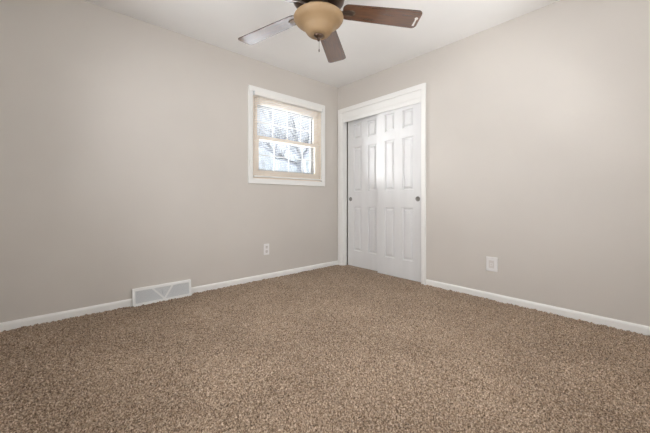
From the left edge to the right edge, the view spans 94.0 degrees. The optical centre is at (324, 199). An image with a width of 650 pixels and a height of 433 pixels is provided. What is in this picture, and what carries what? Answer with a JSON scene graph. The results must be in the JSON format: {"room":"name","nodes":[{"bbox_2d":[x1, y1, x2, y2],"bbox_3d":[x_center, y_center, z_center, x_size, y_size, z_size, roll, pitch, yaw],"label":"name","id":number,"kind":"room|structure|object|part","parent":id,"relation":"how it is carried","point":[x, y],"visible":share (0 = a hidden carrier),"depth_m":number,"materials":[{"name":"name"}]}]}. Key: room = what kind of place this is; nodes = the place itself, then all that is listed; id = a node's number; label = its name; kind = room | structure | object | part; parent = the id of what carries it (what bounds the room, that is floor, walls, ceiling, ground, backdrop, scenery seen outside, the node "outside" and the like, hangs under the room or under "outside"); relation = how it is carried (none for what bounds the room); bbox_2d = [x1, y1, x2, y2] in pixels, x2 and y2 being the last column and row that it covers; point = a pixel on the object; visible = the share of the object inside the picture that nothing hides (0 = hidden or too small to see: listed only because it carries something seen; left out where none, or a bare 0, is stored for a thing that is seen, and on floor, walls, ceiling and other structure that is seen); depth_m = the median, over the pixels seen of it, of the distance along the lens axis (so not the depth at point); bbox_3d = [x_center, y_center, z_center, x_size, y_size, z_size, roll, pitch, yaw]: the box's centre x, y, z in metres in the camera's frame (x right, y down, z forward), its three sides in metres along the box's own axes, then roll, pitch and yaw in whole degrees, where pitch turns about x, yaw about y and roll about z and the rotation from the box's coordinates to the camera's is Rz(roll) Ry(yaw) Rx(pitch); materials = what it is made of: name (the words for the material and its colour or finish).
{"room":"empty bedroom","nodes":[
{"label":"empty bedroom","id":0,"kind":"room"},
{"bbox_2d":[0,0,337,322],"bbox_3d":[-1.207,-0.328,3.040,3.840,2.440,0.140,0,0,-42],"label":"wall","id":1,"kind":"structure","parent":0,"point":[124,138],"depth_m":2.56,"materials":[{"name":"beige paint"}]},
{"bbox_2d":[132,279,191,306],"bbox_3d":[-1.442,0.824,2.703,0.474,0.146,0.050,0,0,-42],"label":"air vent","id":2,"kind":"object","parent":1,"relation":"in","point":[179,289],"visible":0.98,"depth_m":2.68,"materials":[{"name":"white metal"}]},
{"bbox_2d":[0,260,337,331],"bbox_3d":[-1.156,0.866,2.983,3.600,0.065,0.012,0,0,-42],"label":"baseboard","id":3,"kind":"structure","parent":1,"relation":"attached to","point":[14,324],"depth_m":2.46,"materials":[{"name":"white paint"}]},
{"bbox_2d":[264,243,268,254],"bbox_3d":[-0.661,0.557,3.428,0.070,0.125,0.009,0,0,-42],"label":"wall outlet","id":4,"kind":"object","parent":1,"relation":"attached to","point":[266,246],"visible":1,"depth_m":3.42,"materials":[{"name":"white plastic"}]},
{"bbox_2d":[248,85,324,185],"bbox_3d":[-0.416,-0.714,3.640,1.105,1.066,0.019,0,0,-42],"label":"trim","id":5,"kind":"structure","parent":1,"relation":"attached to","point":[251,88],"depth_m":3.49,"materials":[{"name":"white paint"}]},
{"bbox_2d":[253,95,320,181],"bbox_3d":[-0.468,-0.714,3.698,0.991,0.952,0.138,0,0,-42],"label":"window","id":6,"kind":"structure","parent":1,"relation":"in","point":[264,172],"depth_m":3.69,"materials":[{"name":"beige plastic"}]},
{"bbox_3d":[-0.488,-0.706,3.720,0.963,0.908,0.016,0,0,-42],"label":"storm frame","id":7,"kind":"part","parent":6,"relation":"part of","materials":[{"name":"grey"}]},
{"bbox_3d":[-0.463,-0.923,3.692,0.959,0.477,0.026,0,0,-42],"label":"sash","id":8,"kind":"part","parent":6,"relation":"part of","materials":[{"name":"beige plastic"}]},
{"bbox_3d":[-0.443,-0.486,3.670,0.959,0.473,0.026,0,0,-42],"label":"sash","id":9,"kind":"part","parent":6,"relation":"part of","materials":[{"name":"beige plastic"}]},
{"bbox_2d":[253,90,322,180],"bbox_3d":[-0.410,-0.721,3.632,0.988,0.936,0.044,0,0,-42],"label":"window blind","id":10,"kind":"object","parent":6,"relation":"attached to","point":[255,93],"visible":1,"depth_m":3.59,"materials":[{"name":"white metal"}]},
{"bbox_3d":[-0.412,-0.262,3.635,0.983,0.016,0.028,0,0,-42],"label":"rail","id":11,"kind":"part","parent":10,"relation":"part of","materials":[{"name":"white metal"}]},
{"bbox_2d":[83,0,559,87],"bbox_3d":[0.031,-1.597,1.652,3.840,0.100,3.860,0,0,-42],"label":"ceiling","id":12,"kind":"structure","parent":0,"point":[369,49],"depth_m":2.72,"materials":[{"name":"paint"}]},
{"bbox_2d":[238,0,421,62],"bbox_3d":[-0.030,-1.252,2.007,1.309,0.590,1.248,0,0,13],"label":"ceiling fan","id":13,"kind":"object","parent":12,"relation":"hanging from","point":[320,20],"visible":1,"depth_m":1.97,"materials":[{"name":"brown wood"}]},
{"bbox_3d":[-0.396,-1.213,2.173,0.515,0.006,0.156,-3,7,31],"label":"blade","id":14,"kind":"part","parent":13,"relation":"part of","materials":[{"name":"wood"}]},
{"bbox_3d":[-0.041,-1.124,1.960,0.321,0.122,0.321,0,0,-42],"label":"lamp shade","id":15,"kind":"part","parent":13,"relation":"part of","materials":[{"name":"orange glass"}]},
{"bbox_3d":[0.051,-1.213,2.364,0.156,0.006,0.515,-9,-5,12],"label":"blade","id":16,"kind":"part","parent":13,"relation":"part of","materials":[{"name":"wood"}]},
{"bbox_3d":[0.371,-1.213,1.997,0.515,0.006,0.156,3,-9,-5],"label":"blade","id":17,"kind":"part","parent":13,"relation":"part of","materials":[{"name":"brown wood"}]},
{"bbox_2d":[347,122,347,262],"bbox_3d":[1.008,-0.349,3.918,0.725,2.496,1.600,0,0,-42],"label":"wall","id":18,"kind":"structure","parent":0,"point":[347,122],"depth_m":4.31,"materials":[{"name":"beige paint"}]},
{"bbox_2d":[345,265,420,282],"bbox_3d":[0.917,0.895,3.926,0.750,0.006,1.175,0,0,-42],"label":"floor","id":19,"kind":"structure","parent":0,"point":[351,266],"depth_m":3.84,"materials":[{"name":"carpet"}]},
{"bbox_2d":[338,0,649,325],"bbox_3d":[1.449,-0.328,2.824,0.075,2.440,3.720,0,0,-42],"label":"wall","id":20,"kind":"structure","parent":0,"point":[538,121],"depth_m":2.43,"materials":[{"name":"beige paint"}]},
{"bbox_2d":[348,114,377,270],"bbox_3d":[0.524,-0.100,3.937,0.034,1.972,0.604,0,0,-42],"label":"door","id":21,"kind":"structure","parent":20,"relation":"in","point":[363,132],"depth_m":3.96,"materials":[{"name":"white paint"}]},
{"bbox_2d":[338,83,425,284],"bbox_3d":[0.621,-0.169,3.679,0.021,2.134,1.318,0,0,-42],"label":"trim","id":22,"kind":"structure","parent":20,"relation":"attached to","point":[422,87],"depth_m":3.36,"materials":[{"name":"white paint"}]},
{"bbox_2d":[378,103,420,281],"bbox_3d":[0.852,-0.100,3.485,0.034,1.972,0.602,0,0,-42],"label":"door","id":23,"kind":"structure","parent":20,"relation":"in","point":[399,130],"depth_m":3.46,"materials":[{"name":"white paint"}]},
{"bbox_2d":[486,256,497,271],"bbox_3d":[1.490,0.575,2.710,0.015,0.127,0.095,0,0,-42],"label":"wall jack","id":24,"kind":"object","parent":20,"relation":"attached to","point":[491,262],"visible":1,"depth_m":2.70,"materials":[{"name":"white plastic"}]},
{"bbox_2d":[426,279,649,335],"bbox_3d":[1.820,0.866,2.342,0.012,0.065,2.268,0,0,-42],"label":"baseboard","id":25,"kind":"structure","parent":20,"relation":"attached to","point":[618,324],"depth_m":2.38,"materials":[{"name":"white paint"}]},
{"bbox_3d":[0.322,0.962,1.912,4.620,0.100,3.860,0,0,-42],"label":"floor","id":26,"kind":"structure","parent":0,"visible":0},
{"bbox_2d":[0,265,649,432],"bbox_3d":[0.038,0.895,1.645,3.600,0.026,3.600,0,0,-42],"label":"carpet","id":27,"kind":"object","parent":26,"relation":"on","point":[335,348],"visible":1,"depth_m":1.63,"materials":[{"name":"brown carpet"}]},
{"label":"outside","id":28,"kind":"structure","parent":0,"visible":0},
{"bbox_3d":[-1.968,1.333,44.891,75.000,0.336,63.000,0,0,-42],"label":"ground","id":29,"kind":"structure","parent":28,"visible":0},
{"bbox_2d":[259,142,287,170],"bbox_3d":[-4.038,-1.530,18.064,4.076,5.955,4.123,0,0,27],"label":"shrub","id":30,"kind":"object","parent":29,"relation":"on","point":[262,142],"visible":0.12,"depth_m":17.96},
{"bbox_2d":[258,117,304,171],"bbox_3d":[-6.410,-7.941,51.956,12.657,18.760,8.965,0,0,23],"label":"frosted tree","id":31,"kind":"object","parent":29,"relation":"on","point":[279,168],"visible":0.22,"depth_m":52.11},
{"bbox_2d":[257,109,309,171],"bbox_3d":[-1.651,-2.272,11.604,3.894,7.597,4.712,0,0,-42],"label":"bare tree","id":32,"kind":"object","parent":29,"relation":"on","point":[266,118],"visible":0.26,"depth_m":11.44,"materials":[{"name":"grey plant"}]},
{"bbox_2d":[278,138,309,172],"bbox_3d":[-0.575,-1.464,15.197,3.872,5.821,3.630,0,0,-12],"label":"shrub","id":33,"kind":"object","parent":29,"relation":"on","point":[306,138],"visible":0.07,"depth_m":14.63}
]}

